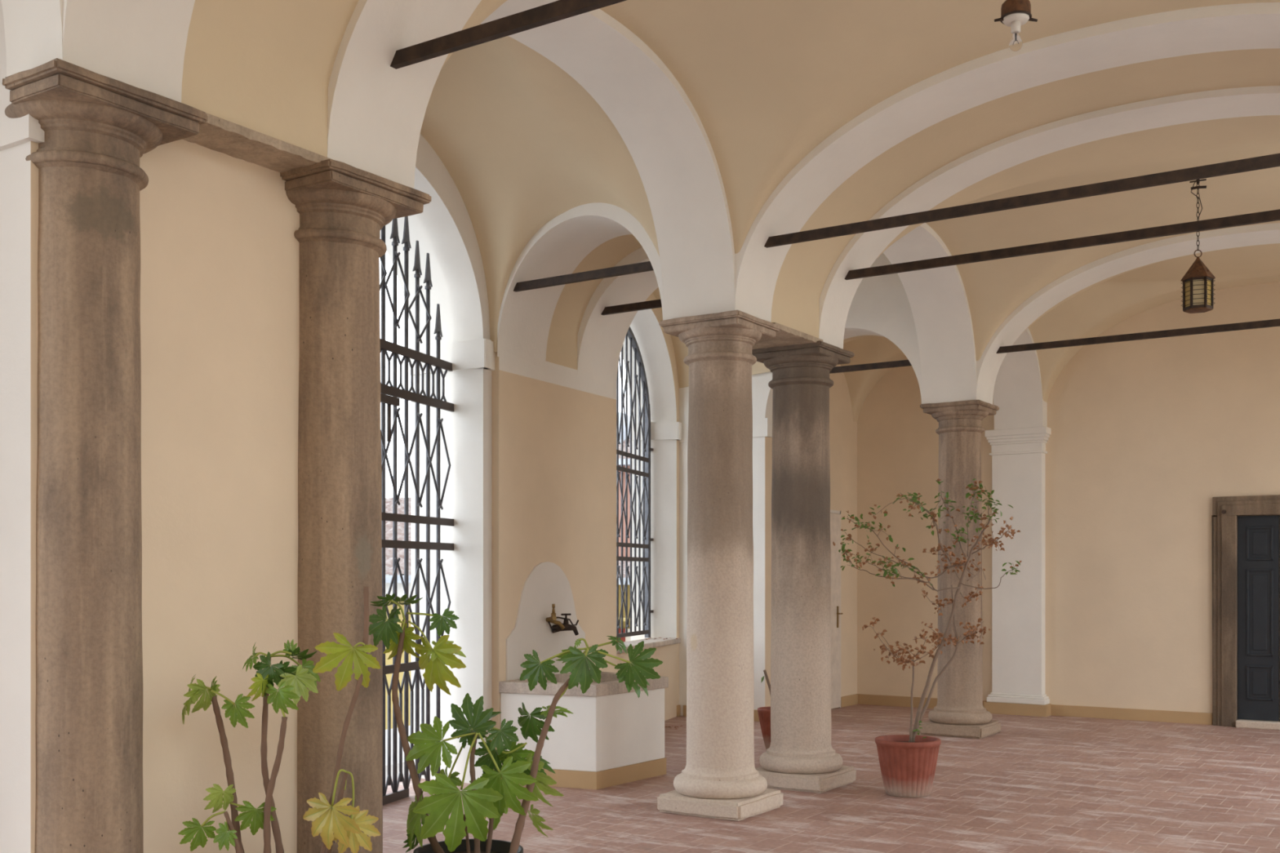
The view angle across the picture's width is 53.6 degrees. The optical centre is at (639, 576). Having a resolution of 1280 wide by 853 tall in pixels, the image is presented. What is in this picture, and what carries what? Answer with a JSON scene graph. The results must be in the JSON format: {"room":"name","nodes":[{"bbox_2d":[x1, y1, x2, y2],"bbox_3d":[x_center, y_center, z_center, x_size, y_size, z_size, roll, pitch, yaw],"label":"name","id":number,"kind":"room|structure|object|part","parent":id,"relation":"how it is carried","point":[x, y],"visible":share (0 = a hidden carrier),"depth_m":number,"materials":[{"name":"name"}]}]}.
{"room":"arcaded portico","nodes":[
{"label":"arcaded portico","id":0,"kind":"room"},
{"bbox_2d":[0,0,299,852],"bbox_3d":[-2.234,-1.025,5.500,1.250,5.250,1.625,0,0,33],"label":"wall","id":1,"kind":"structure","parent":0,"point":[220,249],"depth_m":5.06,"materials":[{"name":"paint"}]},
{"bbox_2d":[480,0,734,319],"bbox_3d":[-0.441,-2.695,7.253,0.560,1.910,3.050,0,0,33],"label":"arch","id":2,"kind":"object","parent":1,"relation":"attached to","point":[668,144],"depth_m":8.16,"materials":[{"name":"paint"}]},
{"bbox_2d":[379,133,679,783],"bbox_3d":[-2.362,-1.025,7.427,0.700,5.250,15.700,0,0,19],"label":"window reveal","id":3,"kind":"structure","parent":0,"point":[444,230],"depth_m":9.85,"materials":[{"name":"paint"}]},
{"bbox_2d":[0,84,44,151],"bbox_3d":[-2.484,-1.650,4.705,0.860,0.220,0.070,0,0,33],"label":"trim","id":4,"kind":"structure","parent":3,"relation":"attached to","point":[18,131],"depth_m":4.49,"materials":[{"name":"paint"}]},
{"bbox_2d":[1,0,62,75],"bbox_3d":[-2.984,-2.695,3.151,0.340,1.910,3.120,0,0,33],"label":"trim","id":5,"kind":"structure","parent":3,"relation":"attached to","point":[33,28],"depth_m":4.46,"materials":[{"name":"paint"}]},
{"bbox_2d":[379,216,453,805],"bbox_3d":[-1.930,-0.603,8.484,0.078,4.406,2.960,0,0,19],"label":"iron gate","id":6,"kind":"object","parent":3,"relation":"attached to","point":[387,392],"visible":0.35,"depth_m":9.20,"materials":[{"name":"grey"}]},
{"bbox_3d":[-2.003,1.570,8.282,0.022,0.060,1.950,0,0,19],"label":"rail","id":7,"kind":"part","parent":6,"relation":"part of","materials":[{"name":"grey metal"}]},
{"bbox_3d":[-1.955,0.657,8.424,0.022,0.060,2.250,0,0,19],"label":"rail","id":8,"kind":"part","parent":6,"relation":"part of","materials":[{"name":"grey metal"}]},
{"bbox_3d":[-1.940,-1.626,8.466,0.022,0.062,2.920,0,0,19],"label":"rail","id":9,"kind":"part","parent":6,"relation":"part of","materials":[{"name":"grey metal"}]},
{"bbox_3d":[-1.935,-1.314,8.481,0.022,0.062,2.950,0,0,19],"label":"rail","id":10,"kind":"part","parent":6,"relation":"part of","materials":[{"name":"grey metal"}]},
{"bbox_3d":[-1.934,-0.230,8.485,0.022,0.055,2.960,0,0,19],"label":"rail","id":11,"kind":"part","parent":6,"relation":"part of","materials":[{"name":"grey metal"}]},
{"bbox_3d":[-1.934,-0.420,8.485,0.022,0.055,2.960,0,0,19],"label":"rail","id":12,"kind":"part","parent":6,"relation":"part of","materials":[{"name":"grey metal"}]},
{"bbox_2d":[408,338,494,375],"bbox_3d":[-1.453,-1.710,9.961,0.745,0.220,0.222,0,0,29],"label":"trim","id":13,"kind":"structure","parent":3,"relation":"attached to","point":[478,353],"depth_m":9.79,"materials":[{"name":"paint"}]},
{"bbox_2d":[616,326,653,638],"bbox_3d":[-0.298,-1.064,13.296,0.070,3.523,2.562,0,0,19],"label":"window grille","id":14,"kind":"object","parent":3,"relation":"in","point":[645,414],"visible":0.44,"depth_m":14.00,"materials":[{"name":"grey metal"}]},
{"bbox_3d":[-0.298,0.630,13.263,0.020,0.045,2.440,0,0,19],"label":"rail","id":15,"kind":"part","parent":14,"relation":"part of","materials":[{"name":"grey metal"}]},
{"bbox_3d":[-0.298,-0.190,13.263,0.020,0.045,2.440,0,0,19],"label":"rail","id":16,"kind":"part","parent":14,"relation":"part of","materials":[{"name":"grey metal"}]},
{"bbox_3d":[-0.298,-0.340,13.263,0.020,0.045,2.440,0,0,19],"label":"rail","id":17,"kind":"part","parent":14,"relation":"part of","materials":[{"name":"grey metal"}]},
{"bbox_3d":[-0.298,-1.150,13.263,0.020,0.045,2.440,0,0,19],"label":"rail","id":18,"kind":"part","parent":14,"relation":"part of","materials":[{"name":"grey metal"}]},
{"bbox_3d":[-0.298,-1.320,13.263,0.020,0.045,2.440,0,0,19],"label":"rail","id":19,"kind":"part","parent":14,"relation":"part of","materials":[{"name":"grey metal"}]},
{"bbox_3d":[-0.308,-1.064,13.267,0.061,3.523,2.501,0,0,19],"label":"frame","id":20,"kind":"part","parent":14,"relation":"part of","materials":[{"name":"grey metal"}]},
{"bbox_2d":[616,638,680,653],"bbox_3d":[-0.121,0.730,13.208,0.350,0.060,2.631,0,0,19],"label":"window sill","id":21,"kind":"structure","parent":3,"relation":"attached to","point":[651,642],"depth_m":13.63,"materials":[{"name":"stone"}]},
{"bbox_2d":[631,422,681,440],"bbox_3d":[0.192,-1.660,14.531,0.581,0.200,0.160,0,0,8],"label":"trim","id":22,"kind":"structure","parent":3,"relation":"attached to","point":[659,430],"depth_m":14.44,"materials":[{"name":"paint"}]},
{"bbox_2d":[676,705,680,716],"bbox_3d":[0.432,1.538,14.514,0.050,0.125,0.120,0,0,19],"label":"baseboard","id":23,"kind":"structure","parent":3,"relation":"attached to","point":[678,707],"depth_m":14.47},
{"bbox_2d":[420,23,659,352],"bbox_3d":[-1.350,-2.973,7.949,1.808,2.466,3.462,0,0,33],"label":"ceiling","id":24,"kind":"structure","parent":0,"point":[523,144],"depth_m":8.65,"materials":[{"name":"paint"}]},
{"bbox_2d":[492,348,616,749],"bbox_3d":[-0.705,-1.025,10.742,0.534,5.250,2.010,0,0,16],"label":"wall","id":25,"kind":"structure","parent":0,"point":[554,446],"depth_m":10.51,"materials":[{"name":"paint"}]},
{"bbox_2d":[497,202,662,368],"bbox_3d":[-0.309,-2.675,9.543,1.836,1.950,0.674,0,0,41],"label":"trim","id":26,"kind":"structure","parent":25,"relation":"attached to","point":[558,246],"depth_m":9.77,"materials":[{"name":"paint"}]},
{"bbox_2d":[513,261,653,292],"bbox_3d":[-0.366,-2.230,9.382,1.640,0.060,0.038,0,0,33],"label":"rod","id":27,"kind":"object","parent":25,"relation":"attached to","point":[646,266],"visible":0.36,"depth_m":9.39,"materials":[{"name":"metal"}]},
{"bbox_2d":[545,234,642,369],"bbox_3d":[-0.048,-2.710,9.987,1.834,1.880,0.778,0,0,38],"label":"ceiling","id":28,"kind":"structure","parent":25,"relation":"attached to","point":[574,299],"depth_m":10.54,"materials":[{"name":"paint"}]},
{"bbox_2d":[577,247,658,388],"bbox_3d":[0.328,-2.675,10.620,1.890,1.950,0.683,0,0,38],"label":"trim","id":29,"kind":"structure","parent":25,"relation":"attached to","point":[600,338],"depth_m":10.96,"materials":[{"name":"paint"}]},
{"bbox_2d":[601,298,662,315],"bbox_3d":[0.276,-2.280,10.504,1.790,0.060,0.038,0,0,33],"label":"rod","id":30,"kind":"object","parent":25,"relation":"attached to","point":[655,304],"visible":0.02,"depth_m":10.71,"materials":[{"name":"metal"}]},
{"bbox_2d":[653,287,770,388],"bbox_3d":[0.796,-3.154,12.355,3.016,1.992,3.369,0,0,33],"label":"ceiling","id":31,"kind":"structure","parent":0,"point":[681,350],"depth_m":14.33,"materials":[{"name":"paint"}]},
{"bbox_2d":[679,364,857,715],"bbox_3d":[1.429,-1.025,15.560,1.800,5.250,2.770,0,0,33],"label":"wall","id":32,"kind":"structure","parent":0,"point":[842,428],"depth_m":14.52,"materials":[{"name":"paint"}]},
{"bbox_2d":[679,417,772,442],"bbox_3d":[0.967,-1.640,14.273,1.130,0.200,0.150,0,0,33],"label":"trim","id":33,"kind":"structure","parent":32,"relation":"attached to","point":[762,427],"depth_m":13.97,"materials":[{"name":"paint"}]},
{"bbox_2d":[683,693,857,721],"bbox_3d":[1.614,1.538,15.188,1.115,0.125,2.390,0,0,33],"label":"baseboard","id":34,"kind":"structure","parent":32,"relation":"attached to","point":[848,700],"depth_m":15.54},
{"bbox_2d":[830,510,843,708],"bbox_3d":[2.174,0.400,15.000,0.099,2.400,1.065,0,0,33],"label":"door","id":35,"kind":"structure","parent":32,"relation":"in","point":[835,515],"depth_m":15.29,"materials":[{"name":"wood"}]},
{"bbox_3d":[2.395,0.490,15.300,0.055,0.260,0.150,0,0,33],"label":"handle","id":36,"kind":"part","parent":35,"relation":"part of","materials":[{"name":"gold metal"}]},
{"bbox_2d":[764,252,922,418],"bbox_3d":[2.262,-2.675,13.576,1.855,1.950,0.519,0,0,37],"label":"trim","id":37,"kind":"structure","parent":32,"relation":"attached to","point":[880,305],"depth_m":13.08,"materials":[{"name":"paint"}]},
{"bbox_2d":[829,360,911,373],"bbox_3d":[2.225,-2.220,13.531,1.830,0.060,0.038,0,0,33],"label":"rod","id":38,"kind":"object","parent":32,"relation":"attached to","point":[903,362],"visible":0.43,"depth_m":13.37,"materials":[{"name":"metal"}]},
{"bbox_2d":[382,704,1279,852],"bbox_3d":[0.486,1.750,7.383,9.250,0.300,17.500,0,0,33],"label":"floor","id":39,"kind":"structure","parent":0,"point":[1050,784],"depth_m":8.95,"materials":[{"name":"ceramic"}]},
{"bbox_2d":[1,57,208,852],"bbox_3d":[-2.041,-0.071,4.662,0.657,3.343,0.657,0,0,33],"label":"stone column","id":40,"kind":"structure","parent":39,"relation":"on","point":[97,127],"depth_m":4.49,"materials":[{"name":"stone"}]},
{"bbox_2d":[280,158,430,852],"bbox_3d":[-1.374,-0.071,5.684,0.658,3.343,0.661,0,0,33],"label":"stone column","id":41,"kind":"structure","parent":39,"relation":"on","point":[343,209],"depth_m":5.49,"materials":[{"name":"stone"}]},
{"bbox_2d":[182,112,328,173],"bbox_3d":[-1.618,-1.744,5.131,0.285,0.042,0.730,0,0,33],"label":"stone lintel","id":42,"kind":"object","parent":41,"relation":"on","point":[231,139],"visible":0.72,"depth_m":5.10,"materials":[{"name":"stone"}]},
{"bbox_2d":[413,839,523,852],"bbox_3d":[-0.676,1.340,5.000,0.430,0.519,0.430,0,0,33],"label":"pot","id":43,"kind":"object","parent":39,"relation":"on","point":[497,846],"visible":0.64,"depth_m":5.16,"materials":[{"name":"plastic"}]},
{"bbox_2d":[368,593,662,852],"bbox_3d":[-0.502,0.607,5.057,1.173,1.080,0.437,0,0,-3],"label":"leafy shrub","id":44,"kind":"object","parent":43,"relation":"on","point":[489,796],"visible":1,"depth_m":4.98,"materials":[{"name":"green plant"}]},
{"bbox_3d":[-0.876,0.658,5.050,0.228,0.973,0.035,0,0,0],"label":"stem","id":45,"kind":"part","parent":44,"relation":"part of","materials":[{"name":"plant"}]},
{"bbox_3d":[-0.689,1.042,5.050,0.034,0.188,0.016,0,0,-2],"label":"stem","id":46,"kind":"part","parent":44,"relation":"part of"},
{"bbox_3d":[-0.654,0.872,5.020,0.044,0.512,0.026,0,0,-2],"label":"stem","id":47,"kind":"part","parent":44,"relation":"part of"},
{"bbox_3d":[-0.608,1.030,5.101,0.041,0.235,0.022,0,0,-2],"label":"stem","id":48,"kind":"part","parent":44,"relation":"part of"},
{"bbox_3d":[-0.392,0.756,4.953,0.259,0.721,0.035,0,0,-1],"label":"stem","id":49,"kind":"part","parent":44,"relation":"part of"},
{"bbox_2d":[498,561,668,790],"bbox_3d":[-0.420,0.740,10.158,0.977,1.720,1.338,0,0,33],"label":"fountain","id":50,"kind":"object","parent":39,"relation":"on","point":[613,736],"visible":0.78,"depth_m":9.81,"materials":[{"name":"stone"}]},
{"bbox_3d":[-0.761,0.350,10.416,0.014,0.940,1.200,0,0,28],"label":"panel","id":51,"kind":"part","parent":50,"relation":"part of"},
{"bbox_2d":[546,604,564,630],"bbox_3d":[-0.679,0.332,10.339,0.165,0.215,0.184,0,0,-14],"label":"tap","id":52,"kind":"object","parent":50,"relation":"attached to","point":[553,619],"visible":1,"depth_m":10.35,"materials":[{"name":"brown"}]},
{"bbox_3d":[-0.679,0.381,10.339,0.165,0.119,0.184,0,0,-14],"label":"spout","id":53,"kind":"part","parent":52,"relation":"part of","materials":[{"name":"gold metal"}]},
{"bbox_2d":[547,613,578,635],"bbox_3d":[-0.641,0.399,10.492,0.312,0.185,0.128,0,0,-40],"label":"tap","id":54,"kind":"object","parent":50,"relation":"attached to","point":[555,628],"visible":0.98,"depth_m":10.48,"materials":[{"name":"metal"}]},
{"bbox_3d":[-0.621,0.439,10.489,0.236,0.104,0.068,0,0,-12],"label":"spout","id":55,"kind":"part","parent":54,"relation":"part of","materials":[{"name":"metal"}]},
{"bbox_2d":[500,682,664,772],"bbox_3d":[-0.429,1.185,10.158,0.952,0.570,1.288,0,0,33],"label":"basin","id":56,"kind":"object","parent":50,"relation":"in","point":[613,731],"depth_m":9.69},
{"bbox_2d":[655,310,782,822],"bbox_3d":[0.549,-0.072,8.689,0.658,3.344,0.660,0,0,33],"label":"stone column","id":57,"kind":"structure","parent":39,"relation":"on","point":[720,780],"depth_m":8.49,"materials":[{"name":"stone"}]},
{"bbox_3d":[0.549,1.384,8.690,0.639,0.202,0.642,0,0,33],"label":"moulding","id":58,"kind":"part","parent":57,"relation":"part of","materials":[{"name":"stone"}]},
{"bbox_2d":[757,706,770,749],"bbox_3d":[1.242,1.407,11.665,0.320,0.384,0.320,0,0,33],"label":"terracotta pot","id":59,"kind":"object","parent":39,"relation":"on","point":[764,713],"visible":0.25,"depth_m":11.58,"materials":[{"name":"ceramic"}]},
{"bbox_2d":[760,670,770,694],"bbox_3d":[1.182,1.059,11.636,0.157,0.407,0.031,0,0,-23],"label":"stalk","id":60,"kind":"object","parent":59,"relation":"on","point":[764,671],"visible":0.55,"depth_m":11.62,"materials":[{"name":"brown plant"}]},
{"bbox_2d":[751,341,856,793],"bbox_3d":[1.238,-0.072,9.757,0.656,3.343,0.656,0,0,33],"label":"stone column","id":61,"kind":"structure","parent":39,"relation":"on","point":[801,757],"depth_m":9.55,"materials":[{"name":"stone"}]},
{"bbox_2d":[751,322,822,349],"bbox_3d":[0.924,-1.744,9.269,0.545,0.042,0.780,0,0,33],"label":"stone lintel","id":62,"kind":"object","parent":61,"relation":"on","point":[786,335],"visible":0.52,"depth_m":9.25,"materials":[{"name":"stone"}]},
{"bbox_3d":[1.241,1.384,9.757,0.642,0.202,0.640,0,0,33],"label":"moulding","id":63,"kind":"part","parent":61,"relation":"part of","materials":[{"name":"stone"}]},
{"bbox_2d":[875,734,941,798],"bbox_3d":[1.965,1.395,9.295,0.474,0.409,0.474,0,0,33],"label":"terracotta pot","id":64,"kind":"object","parent":39,"relation":"on","point":[908,770],"visible":0.98,"depth_m":9.13,"materials":[{"name":"ceramic"}]},
{"bbox_2d":[832,478,1022,742],"bbox_3d":[2.072,0.248,9.259,1.362,1.960,0.746,0,0,1],"label":"potted tree","id":65,"kind":"object","parent":64,"relation":"in","point":[920,713],"visible":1,"depth_m":9.22,"materials":[{"name":"green plant"}]},
{"bbox_2d":[918,400,1000,738],"bbox_3d":[3.253,-0.071,12.883,0.658,3.342,0.658,0,0,33],"label":"stone column","id":66,"kind":"structure","parent":39,"relation":"on","point":[959,712],"depth_m":12.69,"materials":[{"name":"stone"}]},
{"bbox_2d":[883,222,976,404],"bbox_3d":[2.213,-2.695,11.324,0.560,1.910,3.190,0,0,33],"label":"trim","id":67,"kind":"structure","parent":66,"relation":"on","point":[937,297],"depth_m":12.47,"materials":[{"name":"paint"}]},
{"bbox_3d":[3.255,1.384,12.882,0.627,0.202,0.631,0,0,33],"label":"moulding","id":68,"kind":"part","parent":66,"relation":"part of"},
{"bbox_2d":[992,328,1042,427],"bbox_3d":[3.868,-2.695,13.862,0.560,1.910,1.830,0,0,33],"label":"trim","id":69,"kind":"structure","parent":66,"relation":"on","point":[1018,389],"depth_m":14.53,"materials":[{"name":"paint"}]},
{"bbox_2d":[976,222,1279,404],"bbox_3d":[5.346,-2.695,11.496,4.500,1.910,0.520,0,0,33],"label":"trim","id":70,"kind":"structure","parent":66,"relation":"on","point":[988,366],"depth_m":12.05,"materials":[{"name":"paint"}]},
{"bbox_3d":[-1.370,1.387,4.750,0.430,0.424,0.430,0,0,33],"label":"clay pot","id":71,"kind":"object","parent":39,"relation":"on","visible":0},
{"bbox_2d":[177,586,380,852],"bbox_3d":[-1.345,0.628,4.738,0.760,1.181,0.260,0,0,1],"label":"shrub","id":72,"kind":"object","parent":71,"relation":"on","point":[295,680],"visible":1,"depth_m":4.69,"materials":[{"name":"green plant"}]},
{"bbox_3d":[-1.535,0.821,4.801,0.168,0.794,0.118,0,0,33],"label":"stem","id":73,"kind":"part","parent":72,"relation":"part of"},
{"bbox_3d":[-1.479,1.019,4.649,0.099,0.315,0.020,0,0,-2],"label":"stem","id":74,"kind":"part","parent":72,"relation":"part of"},
{"bbox_3d":[-1.381,0.755,4.779,0.100,0.907,0.031,0,0,-2],"label":"stem","id":75,"kind":"part","parent":72,"relation":"part of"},
{"bbox_3d":[-1.353,0.854,4.701,0.089,0.667,0.029,0,0,-2],"label":"stem","id":76,"kind":"part","parent":72,"relation":"part of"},
{"bbox_3d":[-1.156,0.973,4.751,0.121,0.484,0.024,0,0,-1],"label":"stem","id":77,"kind":"part","parent":72,"relation":"part of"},
{"bbox_3d":[-1.112,0.619,4.700,0.184,1.164,0.127,0,0,33],"label":"stem","id":78,"kind":"part","parent":72,"relation":"part of","materials":[{"name":"plant"}]},
{"bbox_2d":[440,0,1279,253],"bbox_3d":[1.679,-2.673,5.871,4.500,1.075,3.129,0,0,33],"label":"ceiling","id":79,"kind":"structure","parent":0,"point":[766,82],"depth_m":7.35,"materials":[{"name":"paint"}]},
{"bbox_2d":[994,0,1037,51],"bbox_3d":[1.730,-2.800,5.831,0.154,0.760,0.142,0,0,42],"label":"ceiling lamp","id":80,"kind":"object","parent":79,"relation":"hanging from","point":[1015,14],"visible":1,"depth_m":5.80,"materials":[{"name":"gold metal"}]},
{"bbox_2d":[1010,20,1020,33],"bbox_3d":[1.730,-2.532,5.831,0.043,0.056,0.043,0,0,33],"label":"socket","id":81,"kind":"object","parent":80,"relation":"attached to","point":[1015,24],"depth_m":5.82,"materials":[{"name":"beige ceramic"}]},
{"bbox_3d":[1.730,-2.567,5.831,0.120,0.030,0.120,0,0,33],"label":"reflector plate","id":82,"kind":"part","parent":80,"relation":"part of","materials":[{"name":"beige ceramic"}]},
{"bbox_3d":[1.730,-2.466,5.831,0.060,0.092,0.060,0,0,33],"label":"bulb","id":83,"kind":"part","parent":80,"relation":"part of","materials":[{"name":"clear glass"}]},
{"bbox_2d":[840,335,908,422],"bbox_3d":[2.911,-2.280,14.576,1.891,1.062,2.059,0,0,33],"label":"ceiling","id":84,"kind":"structure","parent":0,"point":[866,349],"depth_m":15.31,"materials":[{"name":"paint"}]},
{"bbox_2d":[857,281,1279,721],"bbox_3d":[5.935,-1.025,14.049,7.800,5.250,0.380,0,0,33],"label":"wall","id":85,"kind":"structure","parent":0,"point":[1144,433],"depth_m":14.22,"materials":[{"name":"paint"}]},
{"bbox_2d":[984,426,1050,455],"bbox_3d":[4.388,-1.565,14.714,0.710,0.290,0.215,0,0,33],"label":"trim","id":86,"kind":"structure","parent":85,"relation":"attached to","point":[1021,440],"depth_m":14.63,"materials":[{"name":"paint"}]},
{"bbox_2d":[991,453,1044,694],"bbox_3d":[4.405,-0.030,14.742,0.580,2.780,0.150,0,0,33],"label":"trim","id":87,"kind":"structure","parent":85,"relation":"attached to","point":[1018,480],"depth_m":14.66,"materials":[{"name":"paint"}]},
{"bbox_2d":[986,692,1049,705],"bbox_3d":[4.392,1.415,14.721,0.680,0.110,0.200,0,0,33],"label":"trim","id":88,"kind":"structure","parent":85,"relation":"attached to","point":[1039,700],"depth_m":14.63,"materials":[{"name":"paint"}]},
{"bbox_2d":[994,399,1047,429],"bbox_3d":[4.420,-2.680,14.708,0.560,1.940,0.190,0,0,33],"label":"trim","id":89,"kind":"structure","parent":85,"relation":"attached to","point":[1044,403],"depth_m":14.57,"materials":[{"name":"paint"}]},
{"bbox_2d":[857,693,1212,724],"bbox_3d":[4.394,1.535,14.707,4.120,0.130,0.220,0,0,33],"label":"baseboard","id":90,"kind":"structure","parent":85,"relation":"attached to","point":[1176,717],"depth_m":14.45,"materials":[{"name":"paint"}]},
{"bbox_2d":[1211,494,1279,730],"bbox_3d":[6.846,0.372,13.139,1.696,2.455,0.170,0,0,33],"label":"door","id":91,"kind":"structure","parent":85,"relation":"in","point":[1246,530],"depth_m":13.45,"materials":[{"name":"wood"}]},
{"bbox_3d":[6.547,-0.350,13.381,0.269,0.372,0.020,0,0,33],"label":"panel","id":92,"kind":"part","parent":91,"relation":"part of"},
{"bbox_3d":[6.547,0.380,13.381,0.269,0.932,0.020,0,0,33],"label":"panel","id":93,"kind":"part","parent":91,"relation":"part of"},
{"bbox_3d":[6.547,1.125,13.381,0.269,0.382,0.020,0,0,33],"label":"panel","id":94,"kind":"part","parent":91,"relation":"part of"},
{"bbox_2d":[877,115,1279,360],"bbox_3d":[4.333,-2.669,9.942,4.500,1.082,3.268,0,0,33],"label":"ceiling","id":95,"kind":"structure","parent":0,"point":[994,289],"depth_m":10.56,"materials":[{"name":"paint"}]},
{"bbox_2d":[1181,178,1215,313],"bbox_3d":[4.371,-2.618,9.923,0.244,1.085,0.238,0,0,33],"label":"hanging lantern","id":96,"kind":"object","parent":95,"relation":"hanging from","point":[1197,282],"visible":0.92,"depth_m":9.87,"materials":[{"name":"metal"}]},
{"bbox_3d":[4.290,-2.210,9.910,0.003,0.210,0.095,0,0,-9],"label":"glass pane","id":97,"kind":"part","parent":96,"relation":"part of","materials":[{"name":"brown"}]},
{"bbox_3d":[4.364,-2.837,9.930,0.086,0.570,0.022,0,0,42],"label":"chain","id":98,"kind":"part","parent":96,"relation":"part of","materials":[{"name":"metal"}]},
{"bbox_3d":[4.371,-2.210,9.923,0.243,0.242,0.236,0,0,33],"label":"lantern frame","id":99,"kind":"part","parent":96,"relation":"part of","materials":[{"name":"metal"}]},
{"bbox_3d":[4.342,-2.210,9.846,0.095,0.210,0.003,0,0,21],"label":"glass pane","id":100,"kind":"part","parent":96,"relation":"part of","materials":[{"name":"beige"}]},
{"bbox_3d":[4.423,-2.210,9.859,0.095,0.210,0.003,0,0,-39],"label":"glass pane","id":101,"kind":"part","parent":96,"relation":"part of","materials":[{"name":"brown"}]},
{"bbox_2d":[1021,243,1279,402],"bbox_3d":[6.031,-2.588,12.548,4.578,1.154,2.069,0,0,33],"label":"ceiling","id":102,"kind":"structure","parent":0,"point":[1092,310],"depth_m":13.55,"materials":[{"name":"paint"}]},
{"label":"outside","id":103,"kind":"structure","parent":0,"visible":0},
{"bbox_3d":[-31.722,3.900,104.240,153.000,0.200,260.000,0,0,33],"label":"ground","id":104,"kind":"structure","parent":103,"visible":0},
{"bbox_2d":[385,520,410,729],"bbox_3d":[-1.750,1.355,22.348,8.550,4.890,6.770,0,0,14],"label":"house","id":105,"kind":"structure","parent":104,"relation":"on","point":[388,525],"depth_m":19.89,"materials":[{"name":"tile"}]},
{"bbox_2d":[385,497,410,575],"bbox_3d":[-6.480,0.865,33.067,9.500,5.870,7.270,0,0,14],"label":"house","id":106,"kind":"structure","parent":104,"relation":"on","point":[388,502],"depth_m":32.06,"materials":[{"name":"tile"}]},
{"bbox_2d":[617,560,631,641],"bbox_3d":[-0.169,1.722,23.624,3.400,4.155,5.200,0,0,17],"label":"house","id":107,"kind":"structure","parent":104,"relation":"on","point":[626,638],"depth_m":21.86,"materials":[{"name":"tile"}]},
{"bbox_2d":[617,628,625,641],"bbox_3d":[-0.536,1.950,21.932,0.600,2.100,0.050,0,0,17],"label":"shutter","id":108,"kind":"object","parent":107,"relation":"hanging from","point":[623,639],"depth_m":21.83,"materials":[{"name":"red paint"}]},
{"bbox_3d":[-0.200,1.950,21.833,1.900,2.100,0.040,0,0,17],"label":"pale pane","id":109,"kind":"part","parent":107,"relation":"part of","materials":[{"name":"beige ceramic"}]},
{"bbox_2d":[618,412,630,556],"bbox_3d":[0.228,0.065,30.262,3.700,7.470,7.770,0,0,17],"label":"house","id":110,"kind":"structure","parent":104,"relation":"on","point":[620,413],"depth_m":26.87,"materials":[{"name":"tile"}]},
{"bbox_3d":[5.102,-1.025,6.499,0.550,5.250,1.740,0,0,33],"label":"wall","id":111,"kind":"structure","parent":0,"visible":0},
{"bbox_2d":[734,2,1279,322],"bbox_3d":[2.653,-2.695,7.366,4.500,1.910,0.520,0,0,33],"label":"arch","id":112,"kind":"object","parent":111,"relation":"attached to","point":[948,93],"depth_m":7.73,"materials":[{"name":"paint"}]},
{"bbox_2d":[764,153,1279,248],"bbox_3d":[2.652,-2.240,7.319,4.450,0.060,0.038,0,0,33],"label":"tie beam","id":113,"kind":"structure","parent":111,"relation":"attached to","point":[1270,161],"depth_m":7.49,"materials":[{"name":"wood"}]},
{"bbox_2d":[771,48,1279,337],"bbox_3d":[3.008,-2.695,7.911,4.500,1.910,0.780,0,0,33],"label":"arch","id":114,"kind":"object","parent":111,"relation":"attached to","point":[806,268],"depth_m":8.46,"materials":[{"name":"paint"}]},
{"bbox_2d":[818,85,1279,348],"bbox_3d":[3.341,-2.695,8.422,4.500,1.910,0.440,0,0,33],"label":"trim","id":115,"kind":"structure","parent":111,"relation":"attached to","point":[837,293],"depth_m":8.82,"materials":[{"name":"paint"}]},
{"bbox_2d":[844,208,1279,279],"bbox_3d":[3.333,-2.270,8.391,4.480,0.060,0.038,0,0,33],"label":"tie beam","id":116,"kind":"structure","parent":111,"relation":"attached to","point":[1274,215],"depth_m":8.62,"materials":[{"name":"wood"}]},
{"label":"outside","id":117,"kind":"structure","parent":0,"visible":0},
{"bbox_2d":[385,725,410,781],"bbox_3d":[-5.488,1.780,6.185,2.668,0.240,23.045,0,0,24],"label":"ground","id":118,"kind":"structure","parent":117,"point":[409,726],"depth_m":11.86,"materials":[{"name":"white"}]},
{"bbox_3d":[2.486,-1.025,2.486,0.550,5.250,1.740,0,0,33],"label":"wall","id":119,"kind":"structure","parent":0,"visible":0},
{"bbox_2d":[62,0,195,102],"bbox_3d":[0.027,-2.695,3.337,4.500,1.910,0.480,0,0,33],"label":"trim","id":120,"kind":"structure","parent":119,"relation":"attached to","point":[139,43],"depth_m":4.57,"materials":[{"name":"paint"}]},
{"bbox_2d":[181,0,358,157],"bbox_3d":[0.357,-2.695,3.844,4.500,1.910,0.730,0,0,33],"label":"trim","id":121,"kind":"structure","parent":119,"relation":"attached to","point":[265,67],"depth_m":5.08,"materials":[{"name":"paint"}]},
{"bbox_2d":[327,0,481,188],"bbox_3d":[0.701,-2.695,4.372,4.500,1.910,0.530,0,0,33],"label":"trim","id":122,"kind":"structure","parent":119,"relation":"attached to","point":[376,110],"depth_m":5.51,"materials":[{"name":"paint"}]},
{"bbox_2d":[390,0,626,69],"bbox_3d":[0.712,-2.255,4.370,4.480,0.060,0.038,0,0,33],"label":"tie beam","id":123,"kind":"structure","parent":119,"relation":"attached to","point":[559,10],"depth_m":5.20,"materials":[{"name":"wood"}]},
{"bbox_3d":[7.461,-1.025,10.117,0.550,5.250,0.520,0,0,33],"label":"wall","id":124,"kind":"structure","parent":0,"visible":0},
{"bbox_2d":[995,319,1279,353],"bbox_3d":[5.354,-2.260,11.491,4.480,0.060,0.038,0,0,33],"label":"rod","id":125,"kind":"object","parent":124,"relation":"attached to","point":[1273,322],"visible":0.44,"depth_m":11.88,"materials":[{"name":"metal"}]}
]}

